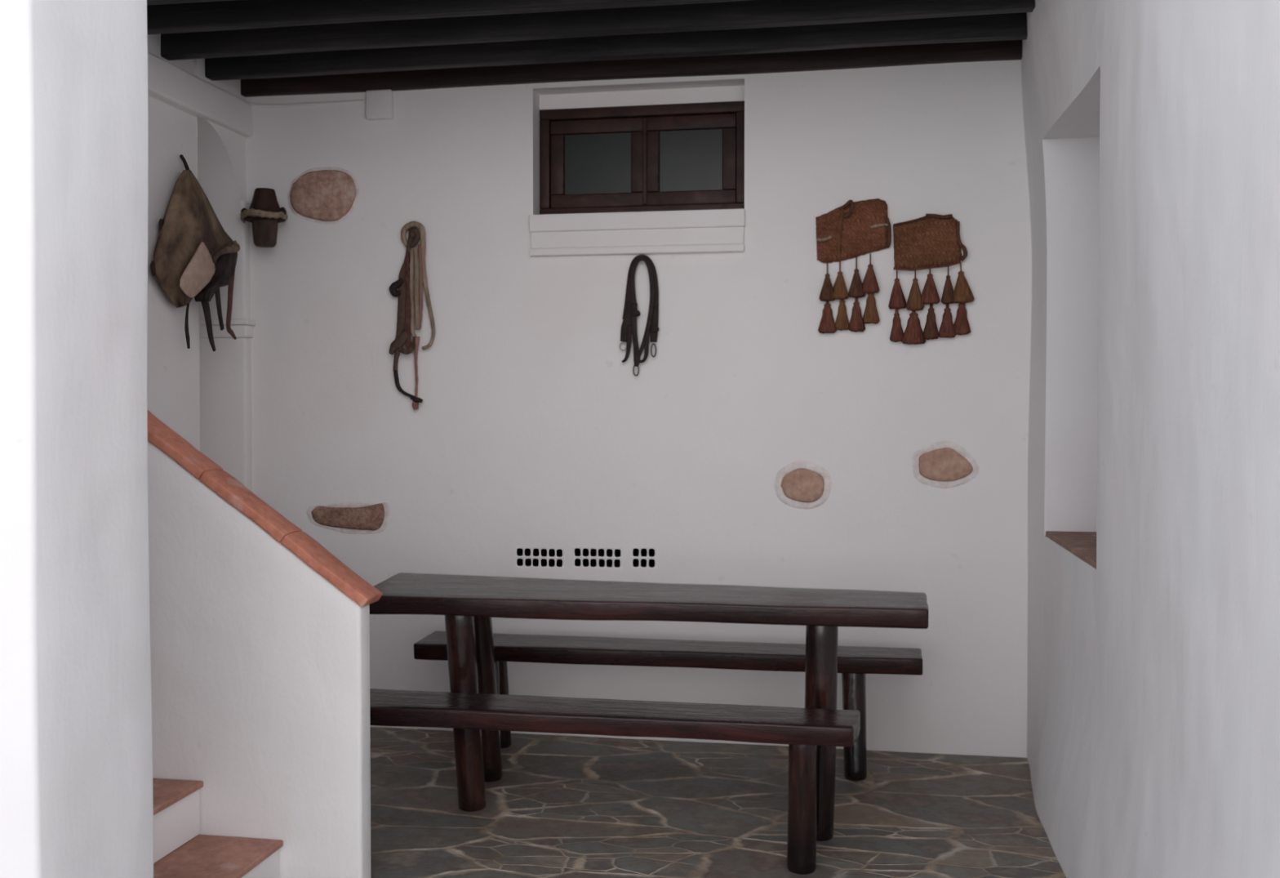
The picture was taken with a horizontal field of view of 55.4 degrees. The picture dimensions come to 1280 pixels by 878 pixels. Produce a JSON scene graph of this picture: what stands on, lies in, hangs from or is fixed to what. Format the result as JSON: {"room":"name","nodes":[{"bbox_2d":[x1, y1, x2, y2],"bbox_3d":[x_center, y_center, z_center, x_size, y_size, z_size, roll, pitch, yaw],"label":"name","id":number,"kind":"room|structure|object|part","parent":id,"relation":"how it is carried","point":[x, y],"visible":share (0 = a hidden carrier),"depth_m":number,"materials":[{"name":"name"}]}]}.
{"room":"covered patio","nodes":[
{"label":"covered patio","id":0,"kind":"room"},
{"bbox_2d":[0,0,153,877],"bbox_3d":[-2.567,-0.798,2.691,3.004,4.230,0.398,0,1,10],"label":"wall","id":1,"kind":"structure","parent":0,"point":[77,793],"depth_m":2.38,"materials":[{"name":"white paint"}]},
{"bbox_2d":[146,34,199,451],"bbox_3d":[-2.069,-0.220,4.077,0.307,3.050,2.520,0,1,10],"label":"wall","id":2,"kind":"structure","parent":0,"point":[173,369],"depth_m":4.69,"materials":[{"name":"paint"}]},
{"bbox_2d":[150,154,239,351],"bbox_3d":[-1.720,-0.730,4.807,0.141,0.764,0.634,0,1,10],"label":"bag","id":3,"kind":"object","parent":2,"relation":"hanging from","point":[194,256],"visible":1,"depth_m":4.67,"materials":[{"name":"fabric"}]},
{"bbox_2d":[147,52,253,137],"bbox_3d":[-2.000,-1.342,4.049,0.245,0.149,2.500,0,1,10],"label":"trim","id":4,"kind":"structure","parent":2,"relation":"attached to","point":[167,82],"depth_m":4.80,"materials":[{"name":"paint"}]},
{"bbox_2d":[193,57,246,213],"bbox_3d":[-1.878,-1.294,5.095,0.302,0.670,0.420,0,1,10],"label":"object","id":5,"kind":"structure","parent":2,"relation":"attached to","point":[221,151],"depth_m":5.16,"materials":[{"name":"paint"}]},
{"bbox_2d":[147,440,370,877],"bbox_3d":[-1.382,0.425,3.543,1.235,1.685,0.080,0,1,10],"label":"wall","id":6,"kind":"structure","parent":0,"point":[260,664],"depth_m":3.46,"materials":[{"name":"white paint"}]},
{"bbox_2d":[147,409,382,606],"bbox_3d":[-1.359,0.011,3.542,1.248,0.906,0.122,0,1,10],"label":"coping","id":7,"kind":"object","parent":6,"relation":"on","point":[208,472],"visible":0.54,"depth_m":3.47,"materials":[{"name":"tile"}]},
{"bbox_2d":[244,59,1053,757],"bbox_3d":[-0.168,-0.244,5.089,3.900,3.050,0.187,0,1,10],"label":"wall","id":8,"kind":"structure","parent":0,"point":[531,427],"depth_m":4.95,"materials":[{"name":"paint"}]},
{"bbox_2d":[199,200,252,491],"bbox_3d":[-1.841,0.101,5.290,0.318,2.250,0.068,0,1,10],"label":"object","id":9,"kind":"structure","parent":8,"relation":"attached to","point":[225,372],"depth_m":5.24,"materials":[{"name":"paint"}]},
{"bbox_2d":[199,318,255,337],"bbox_3d":[-1.826,-0.475,5.266,0.332,0.080,0.104,0,1,10],"label":"trim","id":10,"kind":"structure","parent":8,"relation":"attached to","point":[242,327],"depth_m":5.21,"materials":[{"name":"paint"}]},
{"bbox_2d":[240,187,287,247],"bbox_3d":[-1.573,-0.928,5.118,0.189,0.241,0.181,-1,2,-38],"label":"wall ornament","id":11,"kind":"object","parent":8,"relation":"attached to","point":[264,212],"visible":1,"depth_m":5.08,"materials":[{"name":"brown leather"}]},
{"bbox_2d":[244,99,365,106],"bbox_3d":[-1.425,-1.435,5.189,0.566,0.036,0.011,0,1,10],"label":"cable","id":12,"kind":"object","parent":8,"relation":"attached to","point":[357,100],"visible":0.98,"depth_m":5.18,"materials":[{"name":"white plastic"}]},
{"bbox_2d":[287,166,390,533],"bbox_3d":[-1.284,-0.374,5.189,0.470,1.577,0.052,0,1,10],"label":"stones","id":13,"kind":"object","parent":8,"relation":"attached to","point":[326,194],"depth_m":5.17},
{"bbox_2d":[365,88,393,119],"bbox_3d":[-1.094,-1.404,5.128,0.115,0.121,0.042,0,1,10],"label":"junction box","id":14,"kind":"object","parent":8,"relation":"attached to","point":[379,103],"visible":1,"depth_m":5.11,"materials":[{"name":"white plastic"}]},
{"bbox_2d":[389,221,435,409],"bbox_3d":[-0.953,-0.517,5.116,0.196,0.788,0.065,0,1,10],"label":"halter","id":15,"kind":"object","parent":8,"relation":"hanging from","point":[408,308],"visible":1,"depth_m":5.09,"materials":[{"name":"brown leather"}]},
{"bbox_2d":[515,546,563,568],"bbox_3d":[-0.408,0.491,5.106,0.203,0.084,0.091,0,1,10],"label":"vent","id":16,"kind":"object","parent":8,"relation":"attached to","point":[526,557],"visible":0.97,"depth_m":5.08,"materials":[{"name":"paint"}]},
{"bbox_2d":[573,546,621,568],"bbox_3d":[-0.167,0.488,5.063,0.200,0.085,0.091,0,1,10],"label":"vent","id":17,"kind":"object","parent":8,"relation":"attached to","point":[584,557],"visible":0.91,"depth_m":5.03,"materials":[{"name":"paint"}]},
{"bbox_2d":[528,208,745,256],"bbox_3d":[-0.014,-0.837,4.972,0.888,0.170,0.076,0,1,10],"label":"trim","id":18,"kind":"structure","parent":8,"relation":"attached to","point":[710,230],"depth_m":4.93,"materials":[{"name":"paint"}]},
{"bbox_2d":[618,254,658,376],"bbox_3d":[-0.003,-0.500,4.948,0.167,0.491,0.056,0,1,10],"label":"reins","id":19,"kind":"object","parent":8,"relation":"hanging from","point":[628,326],"visible":1,"depth_m":4.94,"materials":[{"name":"leather"}]},
{"bbox_2d":[539,101,744,213],"bbox_3d":[0.012,-1.154,5.085,0.870,0.455,0.070,0,1,10],"label":"window","id":20,"kind":"structure","parent":8,"relation":"in","point":[675,157],"depth_m":5.07,"materials":[{"name":"brown wood"}]},
{"bbox_3d":[-0.176,-1.154,5.117,0.403,0.368,0.036,0,1,10],"label":"sash","id":21,"kind":"part","parent":20,"relation":"part of","materials":[{"name":"brown wood"}]},
{"bbox_3d":[-0.176,-1.153,5.119,0.291,0.257,0.004,0,1,10],"label":"pane","id":22,"kind":"part","parent":20,"relation":"part of","materials":[{"name":"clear glass"}]},
{"bbox_3d":[0.211,-1.152,5.049,0.379,0.368,0.036,0,1,10],"label":"sash","id":23,"kind":"part","parent":20,"relation":"part of","materials":[{"name":"brown wood"}]},
{"bbox_3d":[0.211,-1.152,5.051,0.267,0.257,0.004,0,1,10],"label":"pane","id":24,"kind":"part","parent":20,"relation":"part of","materials":[{"name":"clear glass"}]},
{"bbox_2d":[539,85,744,110],"bbox_3d":[0.013,-1.414,5.086,0.874,0.064,0.076,0,1,10],"label":"trim","id":25,"kind":"structure","parent":8,"relation":"attached to","point":[731,93],"depth_m":5.05,"materials":[{"name":"paint"}]},
{"bbox_2d":[631,546,655,568],"bbox_3d":[0.023,0.485,5.029,0.100,0.086,0.091,0,1,10],"label":"vent","id":26,"kind":"object","parent":8,"relation":"attached to","point":[642,557],"visible":0.91,"depth_m":5.00,"materials":[{"name":"paint"}]},
{"bbox_2d":[815,198,891,333],"bbox_3d":[0.837,-0.680,4.790,0.294,0.528,0.053,0,1,10],"label":"wall hanging","id":27,"kind":"object","parent":8,"relation":"attached to","point":[852,229],"visible":1,"depth_m":4.78,"materials":[{"name":"wicker"}]},
{"bbox_3d":[0.787,-0.799,4.781,0.020,0.205,0.015,0,1,10],"label":"cord","id":28,"kind":"part","parent":27,"relation":"part of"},
{"bbox_3d":[0.808,-0.900,4.776,0.058,0.072,0.019,0,1,18],"label":"cord","id":29,"kind":"part","parent":27,"relation":"part of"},
{"bbox_3d":[0.834,-0.820,4.789,0.288,0.250,0.038,0,1,10],"label":"woven panel","id":30,"kind":"part","parent":27,"relation":"part of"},
{"bbox_3d":[0.970,-0.808,4.761,0.020,0.113,0.029,-1,2,-28],"label":"cord","id":31,"kind":"part","parent":27,"relation":"part of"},
{"bbox_2d":[773,440,978,509],"bbox_3d":[0.929,0.142,4.814,0.805,0.287,0.044,0,1,10],"label":"stones","id":32,"kind":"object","parent":8,"relation":"attached to","point":[952,465],"depth_m":4.78},
{"bbox_2d":[888,213,974,344],"bbox_3d":[1.132,-0.622,4.741,0.326,0.507,0.065,0,1,10],"label":"tasseled wall hanging","id":33,"kind":"object","parent":8,"relation":"attached to","point":[929,241],"visible":1,"depth_m":4.73},
{"bbox_3d":[1.048,-0.847,4.737,0.125,0.034,0.011,0,1,13],"label":"cord","id":34,"kind":"part","parent":33,"relation":"part of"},
{"bbox_3d":[1.114,-0.672,4.734,0.254,0.035,0.018,0,1,10],"label":"cord","id":35,"kind":"part","parent":33,"relation":"part of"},
{"bbox_3d":[1.119,-0.766,4.739,0.264,0.213,0.038,0,1,10],"label":"woven panel","id":36,"kind":"part","parent":33,"relation":"part of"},
{"bbox_3d":[1.158,-0.863,4.720,0.102,0.024,0.022,0,1,12],"label":"cord","id":37,"kind":"part","parent":33,"relation":"part of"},
{"bbox_3d":[1.243,-0.764,4.713,0.046,0.157,0.027,0,1,10],"label":"cord","id":38,"kind":"part","parent":33,"relation":"part of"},
{"bbox_2d":[370,726,1066,877],"bbox_3d":[-0.932,1.264,3.673,4.900,0.006,3.150,0,1,10],"label":"floor","id":39,"kind":"structure","parent":0,"point":[561,806],"depth_m":4.07,"materials":[{"name":"stone"}]},
{"bbox_2d":[152,777,283,877],"bbox_3d":[-1.570,0.976,3.156,1.004,0.602,0.768,0,1,10],"label":"staircase","id":40,"kind":"structure","parent":39,"relation":"on","point":[180,851],"depth_m":3.35,"materials":[{"name":"ceramic"}]},
{"bbox_2d":[369,688,860,874],"bbox_3d":[-0.324,1.038,3.751,1.970,0.455,0.251,0,1,10],"label":"wooden bench","id":41,"kind":"object","parent":39,"relation":"on","point":[803,729],"visible":0.54,"depth_m":3.60,"materials":[{"name":"brown wood"}]},
{"bbox_3d":[-0.325,0.843,3.745,1.970,0.064,0.248,0,1,10],"label":"seat","id":42,"kind":"part","parent":41,"relation":"part of","materials":[{"name":"brown wood"}]},
{"bbox_3d":[0.473,1.070,3.568,0.086,0.400,0.111,0,1,10],"label":"leg","id":43,"kind":"part","parent":41,"relation":"part of","materials":[{"name":"brown wood"}]},
{"bbox_2d":[368,572,928,840],"bbox_3d":[-0.004,0.882,4.113,1.896,0.758,0.605,0,1,10],"label":"wooden table","id":44,"kind":"object","parent":39,"relation":"on","point":[468,603],"visible":0.88,"depth_m":3.91,"materials":[{"name":"brown wood"}]},
{"bbox_3d":[-0.588,0.909,4.114,0.095,0.698,0.154,1,2,35],"label":"leg","id":45,"kind":"part","parent":44,"relation":"part of","materials":[{"name":"brown wood"}]},
{"bbox_3d":[-0.568,0.901,4.414,0.099,0.705,0.208,0,1,17],"label":"leg","id":46,"kind":"part","parent":44,"relation":"part of","materials":[{"name":"brown wood"}]},
{"bbox_3d":[0.568,0.915,3.844,0.100,0.694,0.125,0,1,-18],"label":"leg","id":47,"kind":"part","parent":44,"relation":"part of","materials":[{"name":"brown wood"}]},
{"bbox_2d":[413,630,922,779],"bbox_3d":[0.091,1.017,4.682,1.940,0.456,0.290,0,1,10],"label":"wooden bench","id":48,"kind":"object","parent":39,"relation":"on","point":[854,663],"visible":0.68,"depth_m":4.57,"materials":[{"name":"brown wood"}]},
{"bbox_3d":[-0.586,1.044,4.737,0.087,0.397,0.117,-1,2,-28],"label":"leg","id":49,"kind":"part","parent":48,"relation":"part of","materials":[{"name":"brown wood"}]},
{"bbox_3d":[-0.564,1.041,4.887,0.079,0.398,0.117,1,2,27],"label":"leg","id":50,"kind":"part","parent":48,"relation":"part of","materials":[{"name":"brown wood"}]},
{"bbox_3d":[0.091,0.822,4.677,1.940,0.066,0.290,0,1,10],"label":"seat","id":51,"kind":"part","parent":48,"relation":"part of","materials":[{"name":"brown wood"}]},
{"bbox_3d":[0.789,1.050,4.497,0.094,0.399,0.128,0,1,10],"label":"leg","id":52,"kind":"part","parent":48,"relation":"part of","materials":[{"name":"brown wood"}]},
{"bbox_2d":[1021,0,1279,877],"bbox_3d":[1.445,-0.796,3.028,0.642,4.250,3.500,0,1,10],"label":"wall","id":53,"kind":"structure","parent":0,"point":[1153,695],"depth_m":2.71,"materials":[{"name":"white paint"}]},
{"bbox_2d":[1045,530,1096,568],"bbox_3d":[1.562,0.347,3.828,0.416,0.018,0.929,0,1,10],"label":"windowsill","id":54,"kind":"structure","parent":53,"relation":"attached to","point":[1082,544],"depth_m":3.96,"materials":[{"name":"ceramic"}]},
{"bbox_3d":[-0.224,-1.623,4.161,3.700,0.030,1.790,0,1,10],"label":"ceiling","id":55,"kind":"structure","parent":0,"visible":0},
{"bbox_2d":[146,0,235,4],"bbox_3d":[-0.313,-1.515,3.793,3.315,0.165,0.066,0,1,10],"label":"ceiling beam","id":56,"kind":"structure","parent":55,"relation":"attached to","point":[148,2],"depth_m":4.01,"materials":[{"name":"black wood"}]},
{"bbox_2d":[146,0,746,34],"bbox_3d":[-0.262,-1.520,4.080,3.315,0.166,0.066,0,1,10],"label":"ceiling beam","id":57,"kind":"structure","parent":55,"relation":"attached to","point":[220,15],"depth_m":4.20,"materials":[{"name":"black wood"}]},
{"bbox_2d":[160,0,1035,60],"bbox_3d":[-0.211,-1.528,4.370,3.315,0.165,0.068,0,1,10],"label":"ceiling beam","id":58,"kind":"structure","parent":55,"relation":"attached to","point":[748,14],"depth_m":4.35,"materials":[{"name":"black wood"}]},
{"bbox_2d":[204,12,1027,80],"bbox_3d":[-0.159,-1.534,4.665,3.315,0.166,0.067,0,1,10],"label":"ceiling beam","id":59,"kind":"structure","parent":55,"relation":"attached to","point":[1008,26],"depth_m":4.62,"materials":[{"name":"black wood"}]},
{"bbox_2d":[240,40,1022,97],"bbox_3d":[-0.123,-1.541,4.954,3.285,0.166,0.067,0,1,10],"label":"ceiling beam","id":60,"kind":"structure","parent":55,"relation":"attached to","point":[1006,50],"depth_m":4.90,"materials":[{"name":"brown wood"}]}
]}

